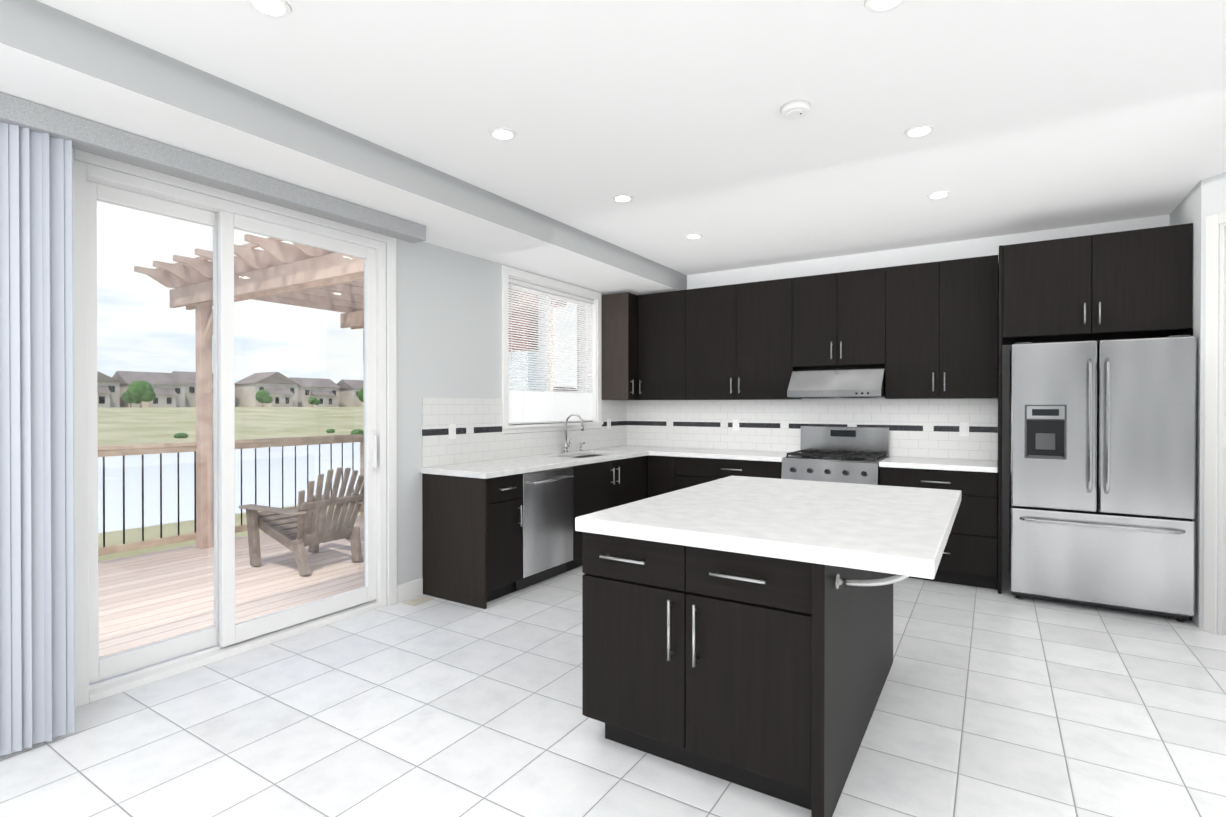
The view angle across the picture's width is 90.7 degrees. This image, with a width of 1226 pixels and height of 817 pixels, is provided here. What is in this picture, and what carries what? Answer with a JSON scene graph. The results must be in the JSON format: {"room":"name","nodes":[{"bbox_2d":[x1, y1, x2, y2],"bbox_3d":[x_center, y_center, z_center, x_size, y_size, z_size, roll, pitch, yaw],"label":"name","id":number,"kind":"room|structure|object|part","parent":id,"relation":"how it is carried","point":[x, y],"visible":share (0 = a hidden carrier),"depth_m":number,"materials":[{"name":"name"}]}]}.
{"room":"kitchen","nodes":[
{"label":"kitchen","id":0,"kind":"room"},
{"bbox_2d":[74,159,606,600],"bbox_3d":[-2.249,-0.021,3.256,0.250,2.750,8.900,0,0,32],"label":"wall","id":1,"kind":"structure","parent":0,"point":[449,321],"depth_m":4.45,"materials":[{"name":"white paint"}]},
{"bbox_2d":[72,148,396,708],"bbox_3d":[-2.054,0.077,3.476,0.186,2.550,1.800,0,0,32],"label":"sliding door","id":2,"kind":"structure","parent":1,"relation":"attached to","point":[83,173],"depth_m":3.31,"materials":[{"name":"white"}]},
{"bbox_3d":[-2.335,0.114,3.119,0.036,2.380,0.655,0,0,32],"label":"fixed patio door panel frame","id":3,"kind":"part","parent":2,"relation":"part of","materials":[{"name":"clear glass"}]},
{"bbox_3d":[-1.866,0.111,3.704,0.081,2.380,0.975,0,0,32],"label":"sliding patio door panel frame","id":4,"kind":"part","parent":2,"relation":"part of","materials":[{"name":"clear glass"}]},
{"bbox_2d":[98,234,566,657],"bbox_3d":[-3.226,0.138,5.410,3.700,3.170,18.000,0,0,32],"label":"deck","id":5,"kind":"object","parent":1,"relation":"attached to","point":[200,489],"depth_m":5.52,"materials":[{"name":"brown wood"}]},
{"bbox_3d":[-4.326,0.879,6.106,0.090,1.080,18.000,0,0,32],"label":"railing","id":6,"kind":"part","parent":5,"relation":"part of","materials":[{"name":"brown wood"}]},
{"bbox_2d":[239,467,363,575],"bbox_3d":[-2.766,0.968,5.516,0.870,0.906,0.795,0,0,29],"label":"chair","id":7,"kind":"object","parent":5,"relation":"on","point":[332,524],"depth_m":5.38,"materials":[{"name":"brown wood"}]},
{"bbox_2d":[397,578,422,602],"bbox_3d":[-0.124,1.305,1.017,5.740,0.120,7.066,0,0,32],"label":"baseboard","id":8,"kind":"structure","parent":1,"relation":"attached to","point":[410,590],"depth_m":4.29,"materials":[{"name":"white wood"}]},
{"bbox_2d":[502,265,602,433],"bbox_3d":[-0.599,-0.499,5.777,0.230,1.420,1.510,0,0,32],"label":"window","id":9,"kind":"structure","parent":1,"relation":"in","point":[595,389],"depth_m":5.79,"materials":[{"name":"white"}]},
{"bbox_2d":[508,278,593,424],"bbox_3d":[-0.570,-0.494,5.759,0.059,1.262,1.338,0,0,32],"label":"window blinds","id":10,"kind":"object","parent":9,"relation":"attached to","point":[534,406],"visible":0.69,"depth_m":5.69,"materials":[{"name":"white"}]},
{"bbox_2d":[601,292,636,399],"bbox_3d":[0.068,-0.642,6.374,0.338,1.100,0.208,0,0,32],"label":"upper cabinet","id":11,"kind":"object","parent":1,"relation":"attached to","point":[619,310],"depth_m":6.28,"materials":[{"name":"brown wood"}]},
{"bbox_2d":[0,0,686,294],"bbox_3d":[-1.826,-1.300,2.983,0.750,0.189,8.600,0,0,32],"label":"soffit","id":12,"kind":"structure","parent":0,"point":[52,57],"depth_m":2.84,"materials":[{"name":"white paint"}]},
{"bbox_2d":[0,92,425,755],"bbox_3d":[-1.991,0.067,2.933,0.130,2.540,2.632,0,0,32],"label":"vertical blinds","id":13,"kind":"object","parent":12,"relation":"hanging from","point":[38,142],"visible":0.92,"depth_m":2.43,"materials":[{"name":"grey plastic"}]},
{"bbox_2d":[0,566,1225,816],"bbox_3d":[0.243,1.422,1.693,6.140,0.120,8.900,0,0,32],"label":"floor","id":14,"kind":"structure","parent":0,"point":[996,704],"depth_m":2.56,"materials":[{"name":"tile"}]},
{"bbox_2d":[403,596,432,605],"bbox_3d":[-1.364,1.344,4.236,0.110,0.009,0.170,0,0,32],"label":"floor vent","id":15,"kind":"object","parent":14,"relation":"in","point":[417,601],"visible":1,"depth_m":4.22,"materials":[{"name":"beige metal"}]},
{"bbox_2d":[422,474,527,608],"bbox_3d":[-1.018,0.908,4.392,0.623,0.880,0.388,0,0,32],"label":"base cabinet","id":16,"kind":"object","parent":14,"relation":"on","point":[498,519],"depth_m":4.23,"materials":[{"name":"brown wood"}]},
{"bbox_2d":[420,450,647,477],"bbox_3d":[-0.522,0.444,5.157,0.643,0.040,2.255,0,0,32],"label":"countertop","id":17,"kind":"structure","parent":16,"relation":"on","point":[495,467],"depth_m":4.69,"materials":[{"name":"white stone"}]},
{"bbox_2d":[563,413,584,452],"bbox_3d":[-0.311,0.232,5.790,0.238,0.377,0.292,0,0,32],"label":"faucet","id":18,"kind":"object","parent":17,"relation":"on","point":[566,445],"depth_m":5.73,"materials":[{"name":"silver metal"}]},
{"bbox_2d":[528,466,575,585],"bbox_3d":[-0.748,0.906,4.820,0.623,0.880,0.624,0,0,32],"label":"dishwasher","id":19,"kind":"object","parent":14,"relation":"on","point":[551,493],"depth_m":4.68,"materials":[{"name":"silver metal"}]},
{"bbox_2d":[568,454,647,567],"bbox_3d":[-0.243,0.902,5.620,0.623,0.880,1.268,0,0,32],"label":"base cabinet","id":20,"kind":"object","parent":14,"relation":"on","point":[600,486],"depth_m":5.37,"materials":[{"name":"brown wood"}]},
{"bbox_2d":[600,446,795,461],"bbox_3d":[0.805,0.439,6.033,1.953,0.040,0.643,0,0,32],"label":"countertop","id":21,"kind":"structure","parent":20,"relation":"on","point":[660,451],"depth_m":5.79,"materials":[{"name":"white stone"}]},
{"bbox_2d":[648,454,675,497],"bbox_3d":[0.627,0.899,6.163,0.320,0.880,0.618,0,0,32],"label":"base cabinet","id":22,"kind":"object","parent":14,"relation":"on","point":[661,471],"depth_m":5.90,"materials":[{"name":"brown wood"}]},
{"bbox_2d":[676,458,781,489],"bbox_3d":[1.200,0.901,5.802,1.035,0.880,0.618,0,0,32],"label":"base cabinet","id":23,"kind":"object","parent":14,"relation":"on","point":[690,472],"depth_m":5.59,"materials":[{"name":"brown wood"}]},
{"bbox_2d":[582,528,951,816],"bbox_3d":[0.786,0.919,2.756,1.222,0.875,1.558,0,0,32],"label":"kitchen island","id":24,"kind":"object","parent":14,"relation":"on","point":[738,630],"depth_m":2.17,"materials":[{"name":"brown wood"}]},
{"bbox_2d":[575,476,960,578],"bbox_3d":[0.828,0.454,2.761,1.255,0.055,1.680,0,0,32],"label":"island countertop","id":25,"kind":"structure","parent":24,"relation":"on","point":[885,530],"depth_m":2.32,"materials":[{"name":"white stone"}]},
{"bbox_2d":[781,426,889,484],"bbox_3d":[1.936,0.756,5.266,0.770,1.175,0.718,0,0,32],"label":"range","id":26,"kind":"object","parent":14,"relation":"on","point":[855,455],"visible":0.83,"depth_m":5.22,"materials":[{"name":"silver metal"}]},
{"bbox_2d":[879,466,997,589],"bbox_3d":[2.636,0.905,4.897,0.800,0.880,0.618,0,0,32],"label":"base cabinet","id":27,"kind":"object","parent":14,"relation":"on","point":[969,557],"depth_m":4.53,"materials":[{"name":"brown wood"}]},
{"bbox_2d":[880,454,997,473],"bbox_3d":[2.629,0.445,4.884,0.800,0.040,0.643,0,0,32],"label":"countertop","id":28,"kind":"structure","parent":27,"relation":"on","point":[977,465],"depth_m":4.72,"materials":[{"name":"white stone"}]},
{"bbox_2d":[1009,335,1196,621],"bbox_3d":[3.377,0.442,4.280,0.956,1.812,0.832,0,0,32],"label":"fridge","id":29,"kind":"object","parent":14,"relation":"on","point":[1102,473],"visible":1,"depth_m":3.96,"materials":[{"name":"silver metal"}]},
{"bbox_2d":[37,0,1225,274],"bbox_3d":[0.243,-1.448,1.678,6.140,0.120,8.900,0,0,32],"label":"ceiling","id":30,"kind":"structure","parent":0,"point":[1037,114],"depth_m":2.75,"materials":[{"name":"white paint"}]},
{"bbox_2d":[246,0,291,17],"bbox_3d":[-1.183,-1.386,2.080,0.140,0.008,0.140,0,0,32],"label":"recessed light","id":31,"kind":"object","parent":30,"relation":"in","point":[276,8],"visible":1,"depth_m":2.09,"materials":[{"name":"white plastic"}]},
{"bbox_2d":[489,127,516,139],"bbox_3d":[-0.559,-1.391,3.070,0.140,0.008,0.140,0,0,32],"label":"recessed light","id":32,"kind":"object","parent":30,"relation":"in","point":[500,133],"visible":1,"depth_m":3.06,"materials":[{"name":"white plastic"}]},
{"bbox_2d":[613,194,632,201],"bbox_3d":[0.066,-1.396,4.024,0.140,0.008,0.140,0,0,32],"label":"recessed light","id":33,"kind":"object","parent":30,"relation":"in","point":[622,198],"visible":0.94,"depth_m":4.01,"materials":[{"name":"white plastic"}]},
{"bbox_2d":[685,234,702,238],"bbox_3d":[0.659,-1.400,4.927,0.140,0.008,0.140,0,0,32],"label":"recessed light","id":34,"kind":"object","parent":30,"relation":"in","point":[692,236],"visible":0.96,"depth_m":4.91,"materials":[{"name":"white plastic"}]},
{"bbox_2d":[780,100,810,119],"bbox_3d":[0.844,-1.375,2.801,0.136,0.037,0.136,0,0,32],"label":"smoke detector","id":35,"kind":"object","parent":30,"relation":"attached to","point":[795,109],"visible":1,"depth_m":2.77,"materials":[{"name":"white plastic"}]},
{"bbox_2d":[864,0,905,12],"bbox_3d":[0.927,-1.385,2.051,0.140,0.008,0.140,0,0,32],"label":"recessed light","id":36,"kind":"object","parent":30,"relation":"in","point":[878,6],"visible":1,"depth_m":2.08,"materials":[{"name":"white plastic"}]},
{"bbox_2d":[904,124,934,137],"bbox_3d":[1.537,-1.391,3.038,0.140,0.008,0.140,0,0,32],"label":"recessed light","id":37,"kind":"object","parent":30,"relation":"in","point":[919,130],"visible":1,"depth_m":3.02,"materials":[{"name":"white plastic"}]},
{"bbox_2d":[927,191,950,198],"bbox_3d":[2.132,-1.395,3.963,0.140,0.008,0.140,0,0,32],"label":"recessed light","id":38,"kind":"object","parent":30,"relation":"in","point":[939,195],"visible":0.96,"depth_m":3.95,"materials":[{"name":"white plastic"}]},
{"bbox_2d":[654,215,1169,573],"bbox_3d":[2.680,-0.032,5.319,5.890,2.750,0.153,0,0,32],"label":"wall","id":39,"kind":"structure","parent":0,"point":[972,248],"depth_m":5.11,"materials":[{"name":"white paint"}]},
{"bbox_2d":[637,290,692,399],"bbox_3d":[0.583,-0.642,6.348,0.550,1.100,0.338,0,0,32],"label":"upper cabinet","id":40,"kind":"object","parent":39,"relation":"attached to","point":[660,316],"depth_m":6.20,"materials":[{"name":"brown wood"}]},
{"bbox_2d":[422,398,997,466],"bbox_3d":[0.877,0.233,4.667,3.534,0.626,2.879,0,0,32],"label":"backsplash","id":41,"kind":"structure","parent":39,"relation":"attached to","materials":[{"name":"tile"}]},
{"bbox_2d":[685,278,801,399],"bbox_3d":[1.265,-0.640,5.919,1.062,1.100,0.338,0,0,32],"label":"upper cabinet","id":42,"kind":"object","parent":39,"relation":"attached to","point":[739,337],"depth_m":5.75,"materials":[{"name":"brown wood"}]},
{"bbox_2d":[787,364,884,398],"bbox_3d":[1.999,-0.233,5.362,0.768,0.284,0.500,0,0,32],"label":"range hood","id":43,"kind":"object","parent":39,"relation":"attached to","point":[858,381],"visible":0.98,"depth_m":5.20,"materials":[{"name":"silver metal"}]},
{"bbox_2d":[793,267,888,366],"bbox_3d":[2.044,-0.782,5.427,0.779,0.810,0.338,0,0,32],"label":"upper cabinet","id":44,"kind":"object","parent":39,"relation":"attached to","point":[839,318],"depth_m":5.27,"materials":[{"name":"brown wood"}]},
{"bbox_2d":[885,251,1000,398],"bbox_3d":[2.710,-0.635,5.008,0.802,1.100,0.338,0,0,32],"label":"upper cabinet","id":45,"kind":"object","parent":39,"relation":"attached to","point":[947,329],"depth_m":4.84,"materials":[{"name":"brown wood"}]},
{"bbox_2d":[1001,223,1192,346],"bbox_3d":[3.421,-0.847,4.381,1.018,0.670,0.638,0,0,32],"label":"upper cabinet","id":46,"kind":"object","parent":39,"relation":"attached to","point":[1132,284],"depth_m":4.10,"materials":[{"name":"brown wood"}]},
{"bbox_2d":[1170,172,1225,633],"bbox_3d":[2.248,-0.006,0.333,1.316,2.750,8.750,0,0,32],"label":"wall","id":47,"kind":"structure","parent":0,"point":[1201,201],"depth_m":3.71,"materials":[{"name":"white paint"}]},
{"bbox_2d":[1203,211,1225,635],"bbox_3d":[3.765,0.096,3.208,0.136,2.515,0.990,0,0,-13],"label":"door frame","id":48,"kind":"structure","parent":47,"relation":"attached to","point":[1214,495],"depth_m":3.62,"materials":[{"name":"white wood"}]},
{"label":"outside","id":49,"kind":"structure","parent":0,"visible":0},
{"bbox_2d":[98,406,363,561],"bbox_3d":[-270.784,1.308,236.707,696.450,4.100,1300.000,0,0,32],"label":"lawn","id":50,"kind":"structure","parent":49,"point":[158,414],"depth_m":85.30,"materials":[{"name":"green plant"}]},
{"bbox_2d":[98,442,359,532],"bbox_3d":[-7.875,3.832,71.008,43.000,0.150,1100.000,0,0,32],"label":"pond water","id":51,"kind":"structure","parent":50,"relation":"on","point":[133,498],"depth_m":33.21,"materials":[{"name":"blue liquid"}]},
{"bbox_2d":[122,380,363,437],"bbox_3d":[-16.427,-1.635,196.632,92.963,9.854,603.336,0,0,32],"label":"trees","id":52,"kind":"object","parent":50,"relation":"on","point":[150,394],"depth_m":130.51,"materials":[{"name":"green plant"}]},
{"bbox_2d":[97,371,576,407],"bbox_3d":[-69.079,-5.744,224.548,22.140,10.128,626.182,0,0,32],"label":"houses","id":53,"kind":"structure","parent":50,"relation":"on","point":[280,399],"depth_m":166.74,"materials":[{"name":"brown"}]},
{"bbox_2d":[363,309,537,413],"bbox_3d":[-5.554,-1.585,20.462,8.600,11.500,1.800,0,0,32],"label":"neighbouring house","id":54,"kind":"structure","parent":50,"relation":"on","point":[523,385],"depth_m":18.17,"materials":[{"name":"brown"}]}
]}

